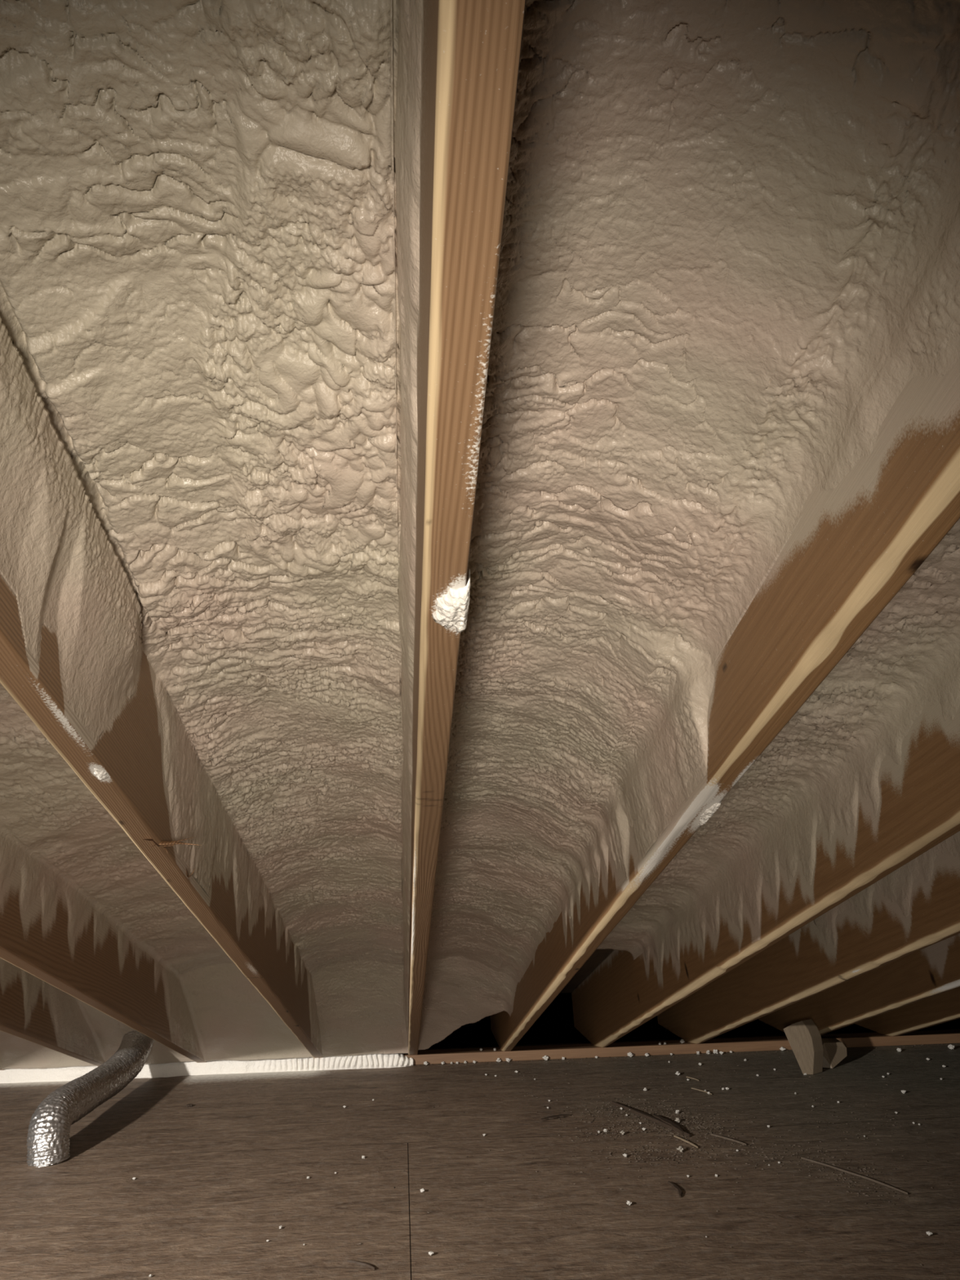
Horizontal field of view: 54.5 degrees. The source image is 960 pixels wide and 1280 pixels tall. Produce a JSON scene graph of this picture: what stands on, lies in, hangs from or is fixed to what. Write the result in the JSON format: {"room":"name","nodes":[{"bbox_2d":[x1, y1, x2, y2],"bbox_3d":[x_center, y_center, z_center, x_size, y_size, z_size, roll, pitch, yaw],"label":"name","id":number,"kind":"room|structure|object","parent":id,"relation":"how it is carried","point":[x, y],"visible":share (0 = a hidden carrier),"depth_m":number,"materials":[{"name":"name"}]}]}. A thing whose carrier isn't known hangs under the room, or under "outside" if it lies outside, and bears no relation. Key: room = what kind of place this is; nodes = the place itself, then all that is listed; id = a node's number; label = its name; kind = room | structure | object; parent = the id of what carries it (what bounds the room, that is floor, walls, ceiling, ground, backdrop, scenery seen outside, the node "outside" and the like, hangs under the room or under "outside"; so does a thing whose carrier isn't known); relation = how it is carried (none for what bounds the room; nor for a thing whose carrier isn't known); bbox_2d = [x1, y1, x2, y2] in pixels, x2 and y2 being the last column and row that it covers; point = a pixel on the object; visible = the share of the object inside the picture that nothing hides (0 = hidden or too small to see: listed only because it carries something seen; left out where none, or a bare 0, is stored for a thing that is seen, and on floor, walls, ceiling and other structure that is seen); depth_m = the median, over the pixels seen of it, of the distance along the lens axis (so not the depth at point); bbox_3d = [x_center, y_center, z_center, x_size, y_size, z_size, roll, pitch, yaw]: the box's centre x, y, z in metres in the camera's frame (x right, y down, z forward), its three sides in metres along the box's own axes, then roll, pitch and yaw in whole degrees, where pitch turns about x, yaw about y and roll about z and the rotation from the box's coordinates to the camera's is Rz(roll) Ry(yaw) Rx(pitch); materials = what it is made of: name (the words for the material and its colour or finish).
{"room":"attic","nodes":[
{"label":"attic","id":0,"kind":"room"},
{"bbox_2d":[0,683,312,1061],"bbox_3d":[-0.718,0.192,1.384,0.434,1.876,5.094,0,-12,-4],"label":"foam","id":1,"kind":"object","parent":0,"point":[54,830],"visible":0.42,"depth_m":2.29,"materials":[{"name":"beige plastic"}]},
{"bbox_2d":[0,1027,959,1279],"bbox_3d":[0.003,1.141,1.156,7.000,0.002,5.937,0,-12,-5],"label":"floor","id":2,"kind":"structure","parent":0,"point":[82,1218],"depth_m":2.49,"materials":[{"name":"brown wood"}]},
{"bbox_2d":[26,1030,153,1167],"bbox_3d":[-1.274,1.468,3.142,0.132,0.274,1.007,-1,-12,-3],"label":"flexible duct","id":3,"kind":"object","parent":2,"relation":"on","point":[48,1136],"visible":0.97,"depth_m":2.84,"materials":[{"name":"silver metal"}]},
{"bbox_2d":[0,1053,413,1083],"bbox_3d":[-1.565,1.669,3.644,2.600,0.087,0.084,0,-12,-5],"label":"bead","id":4,"kind":"object","parent":2,"relation":"on","point":[397,1060],"visible":0.61,"depth_m":3.67,"materials":[{"name":"white plastic"}]},
{"bbox_2d":[346,1259,374,1270],"bbox_3d":[-0.250,1.320,1.970,0.074,0.005,0.009,-9,-14,31],"label":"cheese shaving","id":5,"kind":"object","parent":2,"relation":"on","point":[361,1263],"visible":1,"depth_m":1.97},
{"bbox_2d":[542,1055,548,1060],"bbox_3d":[0.268,1.699,3.784,0.028,0.020,0.020,6,-14,-28],"label":"crumb","id":6,"kind":"object","parent":2,"relation":"on","point":[545,1058],"visible":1,"depth_m":3.78,"materials":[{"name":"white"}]},
{"bbox_2d":[540,1114,570,1120],"bbox_3d":[0.241,1.533,2.994,0.107,0.005,0.024,5,-14,-27],"label":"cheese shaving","id":7,"kind":"object","parent":2,"relation":"on","point":[553,1117],"visible":1,"depth_m":2.99,"materials":[{"name":"brown wood"}]},
{"bbox_2d":[230,1043,955,1265],"bbox_3d":[0.675,1.553,3.115,2.736,0.003,3.044,-11,-16,39],"label":"sawdust","id":8,"kind":"object","parent":2,"relation":"on","point":[650,1113],"visible":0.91,"depth_m":2.80},
{"bbox_2d":[611,1101,690,1137],"bbox_3d":[0.537,1.517,2.959,0.018,0.010,0.415,5,-14,-25],"label":"stick","id":9,"kind":"object","parent":2,"relation":"on","point":[633,1110],"visible":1,"depth_m":2.96,"materials":[{"name":"brown wood"}]},
{"bbox_2d":[652,1114,684,1135],"bbox_3d":[0.586,1.499,2.886,0.028,0.012,0.194,3,-13,-17],"label":"stick","id":10,"kind":"object","parent":2,"relation":"on","point":[677,1128],"visible":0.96,"depth_m":2.86,"materials":[{"name":"wood"}]},
{"bbox_2d":[667,1181,682,1197],"bbox_3d":[0.498,1.390,2.359,0.018,0.005,0.101,0,-12,-5],"label":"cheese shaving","id":11,"kind":"object","parent":2,"relation":"on","point":[677,1188],"visible":1,"depth_m":2.36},
{"bbox_2d":[676,1146,684,1152],"bbox_3d":[0.572,1.447,2.647,0.021,0.016,0.018,5,-14,-26],"label":"crumb","id":12,"kind":"object","parent":2,"relation":"on","point":[680,1148],"visible":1,"depth_m":2.64,"materials":[{"name":"white"}]},
{"bbox_2d":[404,1029,959,1065],"bbox_3d":[-0.149,1.702,3.807,5.550,0.038,0.089,0,-12,-5],"label":"wall plate","id":13,"kind":"object","parent":2,"relation":"on","point":[947,1036],"visible":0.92,"depth_m":3.85,"materials":[{"name":"brown wood"}]},
{"bbox_2d":[673,1135,697,1148],"bbox_3d":[0.604,1.468,2.727,0.007,0.005,0.120,4,-13,-22],"label":"stick","id":14,"kind":"object","parent":2,"relation":"on","point":[676,1136],"visible":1,"depth_m":2.72,"materials":[{"name":"brown wood"}]},
{"bbox_2d":[691,1087,711,1094],"bbox_3d":[0.780,1.583,3.270,0.008,0.004,0.101,6,-14,-31],"label":"stick","id":15,"kind":"object","parent":2,"relation":"on","point":[691,1087],"visible":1,"depth_m":3.27,"materials":[{"name":"brown wood"}]},
{"bbox_2d":[710,1133,746,1145],"bbox_3d":[0.732,1.469,2.741,0.008,0.005,0.130,8,-15,-36],"label":"stick","id":16,"kind":"object","parent":2,"relation":"on","point":[711,1134],"visible":1,"depth_m":2.74,"materials":[{"name":"brown wood"}]},
{"bbox_2d":[783,1018,823,1074],"bbox_3d":[1.224,1.535,3.516,0.159,0.185,0.056,0,-12,-5],"label":"wood offcut","id":17,"kind":"object","parent":2,"relation":"on","point":[804,1037],"visible":1,"depth_m":3.51,"materials":[{"name":"brown wood"}]},
{"bbox_2d":[821,1038,847,1068],"bbox_3d":[1.378,1.614,3.650,0.142,0.083,0.162,0,-12,-5],"label":"wood offcut","id":18,"kind":"object","parent":2,"relation":"on","point":[834,1051],"visible":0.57,"depth_m":3.61,"materials":[{"name":"brown wood"}]},
{"bbox_2d":[800,1156,908,1194],"bbox_3d":[0.976,1.397,2.436,0.013,0.005,0.326,6,-14,-31],"label":"stick","id":19,"kind":"object","parent":2,"relation":"on","point":[802,1157],"visible":1,"depth_m":2.43,"materials":[{"name":"brown wood"}]},
{"bbox_2d":[947,1044,954,1049],"bbox_3d":[1.940,1.676,3.834,0.025,0.020,0.021,-8,-14,27],"label":"crumb","id":20,"kind":"object","parent":2,"relation":"on","point":[950,1046],"visible":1,"depth_m":3.83,"materials":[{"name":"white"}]},
{"bbox_2d":[559,948,613,993],"bbox_3d":[0.023,0.177,1.780,5.550,1.795,5.562,0,-12,-5],"label":"ceiling","id":21,"kind":"structure","parent":0,"point":[597,957],"depth_m":3.85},
{"bbox_2d":[0,1030,96,1069],"bbox_3d":[-1.498,0.197,1.321,0.370,1.876,5.099,0,-12,-4],"label":"foam","id":22,"kind":"object","parent":21,"relation":"hanging from","point":[15,1052],"visible":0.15,"depth_m":3.55,"materials":[{"name":"beige plastic"}]},
{"bbox_2d":[0,966,104,1066],"bbox_3d":[-1.320,0.242,1.599,0.040,1.920,5.636,0,-12,-4],"label":"rafter","id":23,"kind":"object","parent":21,"relation":"attached to","point":[37,1025],"visible":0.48,"depth_m":2.91,"materials":[{"name":"brown wood"}]},
{"bbox_2d":[0,957,193,1064],"bbox_3d":[-1.115,0.194,1.353,0.343,1.877,5.095,0,-12,-4],"label":"foam","id":24,"kind":"object","parent":21,"relation":"attached to","point":[76,1020],"visible":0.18,"depth_m":3.36,"materials":[{"name":"beige plastic"}]},
{"bbox_2d":[0,870,206,1062],"bbox_3d":[-0.963,0.242,1.629,0.040,1.920,5.636,0,-12,-4],"label":"rafter","id":25,"kind":"object","parent":21,"relation":"attached to","point":[91,969],"visible":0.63,"depth_m":2.36,"materials":[{"name":"brown wood"}]},
{"bbox_2d":[0,572,323,1057],"bbox_3d":[-0.478,0.241,1.670,0.097,1.920,5.636,0,-12,-4],"label":"rafter","id":26,"kind":"object","parent":21,"relation":"attached to","point":[123,770],"visible":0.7,"depth_m":1.29,"materials":[{"name":"brown wood"}]},
{"bbox_2d":[0,0,422,1056],"bbox_3d":[-0.304,0.195,1.458,0.422,1.883,5.171,0,-12,-5],"label":"foam","id":27,"kind":"object","parent":21,"relation":"attached to","point":[210,209],"visible":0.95,"depth_m":0.90,"materials":[{"name":"beige plastic"}]},
{"bbox_2d":[408,0,525,1054],"bbox_3d":[-0.108,0.241,1.702,0.053,1.920,5.635,0,-12,-5],"label":"rafter","id":28,"kind":"object","parent":21,"relation":"attached to","point":[471,49],"visible":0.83,"depth_m":0.57,"materials":[{"name":"brown wood"}]},
{"bbox_2d":[417,0,959,1049],"bbox_3d":[0.101,0.180,1.489,0.374,1.893,5.158,0,-12,-5],"label":"foam","id":29,"kind":"object","parent":21,"relation":"attached to","point":[730,247],"visible":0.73,"depth_m":0.87,"materials":[{"name":"beige plastic"}]},
{"bbox_2d":[490,358,959,1051],"bbox_3d":[0.284,0.240,1.736,0.042,1.920,5.635,0,-12,-5],"label":"rafter","id":30,"kind":"object","parent":21,"relation":"attached to","point":[853,546],"visible":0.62,"depth_m":0.96,"materials":[{"name":"orange wood"}]},
{"bbox_2d":[571,701,959,1047],"bbox_3d":[0.710,0.240,1.773,0.040,1.920,5.637,0,-12,-6],"label":"rafter","id":31,"kind":"object","parent":21,"relation":"attached to","point":[918,810],"visible":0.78,"depth_m":1.88,"materials":[{"name":"orange wood"}]},
{"bbox_2d":[596,518,959,973],"bbox_3d":[0.537,0.095,1.548,0.445,1.648,5.156,0,-12,-5],"label":"foam","id":32,"kind":"object","parent":21,"relation":"attached to","point":[836,744],"visible":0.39,"depth_m":1.77,"materials":[{"name":"beige plastic"}]},
{"bbox_2d":[657,853,959,1044],"bbox_3d":[1.136,0.239,1.809,0.041,1.920,5.639,0,-12,-7],"label":"rafter","id":33,"kind":"object","parent":21,"relation":"attached to","point":[801,966],"visible":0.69,"depth_m":2.75,"materials":[{"name":"orange wood"}]},
{"bbox_2d":[758,933,959,1035],"bbox_3d":[1.543,0.239,1.844,0.040,1.920,5.636,0,-12,-5],"label":"rafter","id":34,"kind":"object","parent":21,"relation":"attached to","point":[934,970],"visible":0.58,"depth_m":3.24,"materials":[{"name":"orange wood"}]},
{"bbox_2d":[813,831,959,947],"bbox_3d":[0.961,0.060,1.593,0.432,1.604,5.166,0,-12,-6],"label":"foam","id":35,"kind":"object","parent":21,"relation":"attached to","point":[897,886],"visible":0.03,"depth_m":2.34,"materials":[{"name":"beige plastic"}]},
{"bbox_2d":[855,986,959,1035],"bbox_3d":[1.976,0.238,1.881,0.042,1.920,5.638,0,-12,-6],"label":"rafter","id":36,"kind":"object","parent":21,"relation":"attached to","point":[943,1007],"visible":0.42,"depth_m":3.71,"materials":[{"name":"orange wood"}]}
]}

